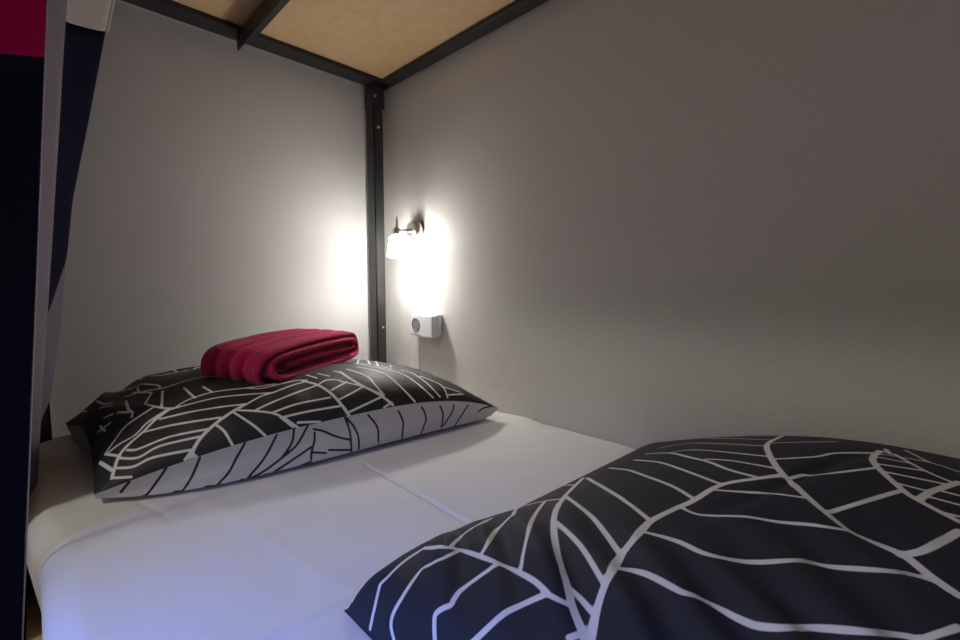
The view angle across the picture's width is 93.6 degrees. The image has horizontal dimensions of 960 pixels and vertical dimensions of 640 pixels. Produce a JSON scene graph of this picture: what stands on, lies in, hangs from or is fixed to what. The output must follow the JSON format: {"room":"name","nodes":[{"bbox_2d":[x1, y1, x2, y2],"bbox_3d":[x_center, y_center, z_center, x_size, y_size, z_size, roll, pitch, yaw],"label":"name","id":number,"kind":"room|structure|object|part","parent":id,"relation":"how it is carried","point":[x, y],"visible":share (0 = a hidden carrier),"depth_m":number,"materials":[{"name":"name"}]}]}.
{"room":"dormitory","nodes":[
{"label":"dormitory","id":0,"kind":"room"},
{"bbox_2d":[50,0,370,438],"bbox_3d":[-1.601,-0.464,0.428,3.420,2.650,0.120,-4,6,-45],"label":"wall","id":1,"kind":"structure","parent":0,"point":[221,191],"depth_m":1.21,"materials":[{"name":"grey paint"}]},
{"bbox_2d":[383,0,959,458],"bbox_3d":[1.107,-0.447,0.214,0.120,2.650,4.240,-4,6,-45],"label":"wall","id":2,"kind":"structure","parent":0,"point":[645,222],"depth_m":0.85,"materials":[{"name":"grey paint"}]},
{"bbox_2d":[387,217,423,257],"bbox_3d":[-0.240,-0.258,1.417,0.120,0.126,0.065,-4,6,-45],"label":"wall lamp","id":3,"kind":"object","parent":2,"relation":"attached to","point":[415,229],"visible":1,"depth_m":1.39,"materials":[{"name":"silver metal"}]},
{"bbox_3d":[-0.259,-0.226,1.391,0.052,0.066,0.052,-4,6,-45],"label":"lamp shade","id":4,"kind":"part","parent":3,"relation":"part of","materials":[{"name":"white"}]},
{"bbox_3d":[-0.238,-0.281,1.415,0.012,0.017,0.059,3,6,37],"label":"arm","id":5,"kind":"part","parent":3,"relation":"part of","materials":[{"name":"silver metal"}]},
{"bbox_3d":[-0.210,-0.289,1.448,0.031,0.060,0.060,-4,6,-45],"label":"wall plate","id":6,"kind":"part","parent":3,"relation":"part of","materials":[{"name":"silver metal"}]},
{"bbox_2d":[411,313,441,338],"bbox_3d":[-0.173,0.017,1.428,0.040,0.074,0.123,-4,6,-45],"label":"wall socket","id":7,"kind":"object","parent":2,"relation":"attached to","point":[426,325],"visible":1,"depth_m":1.40,"materials":[{"name":"white plastic"}]},
{"bbox_3d":[-0.107,1.017,-0.881,3.540,0.100,4.240,-4,6,-45],"label":"floor","id":8,"kind":"structure","parent":0,"visible":0},
{"bbox_2d":[21,0,548,639],"bbox_3d":[0.046,0.024,0.553,0.950,1.658,2.042,-4,6,-45],"label":"bunk bed","id":9,"kind":"object","parent":8,"relation":"on","point":[377,45],"visible":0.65,"depth_m":1.20,"materials":[{"name":"grey metal"}]},
{"bbox_3d":[-0.287,0.559,0.290,0.040,0.036,2.002,-4,6,-45],"label":"rail","id":10,"kind":"part","parent":9,"relation":"part of","materials":[{"name":"grey metal"}]},
{"bbox_3d":[-0.959,0.033,0.964,0.040,1.578,0.044,-4,6,-45],"label":"post","id":11,"kind":"part","parent":9,"relation":"part of","materials":[{"name":"grey metal"}]},
{"bbox_2d":[0,0,114,639],"bbox_3d":[-0.733,0.057,0.766,0.277,1.540,0.575,-4,6,-40],"label":"curtain","id":12,"kind":"object","parent":9,"relation":"hanging from","point":[51,50],"visible":0.98,"depth_m":0.56,"materials":[{"name":"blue fabric"}]},
{"bbox_3d":[-0.597,0.261,0.539,0.172,1.168,0.016,-4,6,-45],"label":"navy panel","id":13,"kind":"part","parent":12,"relation":"part of","materials":[{"name":"black fabric"}]},
{"bbox_3d":[-0.551,-0.499,0.525,0.008,0.394,0.107,3,5,34],"label":"magenta panel","id":14,"kind":"part","parent":12,"relation":"part of","materials":[{"name":"pink fabric"}]},
{"bbox_3d":[-0.641,-0.764,1.206,0.908,0.013,0.062,-4,6,-45],"label":"head rail","id":15,"kind":"part","parent":9,"relation":"part of","materials":[{"name":"grey metal"}]},
{"bbox_2d":[24,411,634,639],"bbox_3d":[0.026,0.390,0.621,0.927,0.211,1.966,-4,6,-45],"label":"mattress","id":16,"kind":"object","parent":9,"relation":"on","point":[283,554],"visible":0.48,"depth_m":0.65,"materials":[{"name":"white fabric"}]},
{"bbox_2d":[65,359,497,497],"bbox_3d":[-0.445,0.182,1.071,0.845,0.152,0.512,-3,6,-38],"label":"pillow","id":17,"kind":"object","parent":16,"relation":"on","point":[182,429],"visible":0.91,"depth_m":0.86,"materials":[{"name":"black fabric"}]},
{"bbox_2d":[200,328,358,384],"bbox_3d":[-0.448,0.081,1.074,0.185,0.099,0.334,2,5,19],"label":"folded towel","id":18,"kind":"object","parent":17,"relation":"on","point":[281,355],"visible":1,"depth_m":0.97,"materials":[{"name":"red fabric"}]},
{"bbox_2d":[344,436,959,639],"bbox_3d":[0.346,0.236,0.459,0.683,0.139,0.700,-4,6,-45],"label":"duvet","id":19,"kind":"object","parent":16,"relation":"on","point":[736,537],"visible":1,"depth_m":0.39,"materials":[{"name":"black fabric"}]},
{"bbox_3d":[-0.353,-0.014,1.564,0.035,1.578,0.044,-4,6,-45],"label":"post","id":20,"kind":"part","parent":9,"relation":"part of","materials":[{"name":"grey metal"}]},
{"bbox_3d":[0.355,-0.735,0.829,0.041,0.012,2.002,-4,6,-45],"label":"wall rail","id":21,"kind":"part","parent":9,"relation":"part of","materials":[{"name":"grey metal"}]}
]}

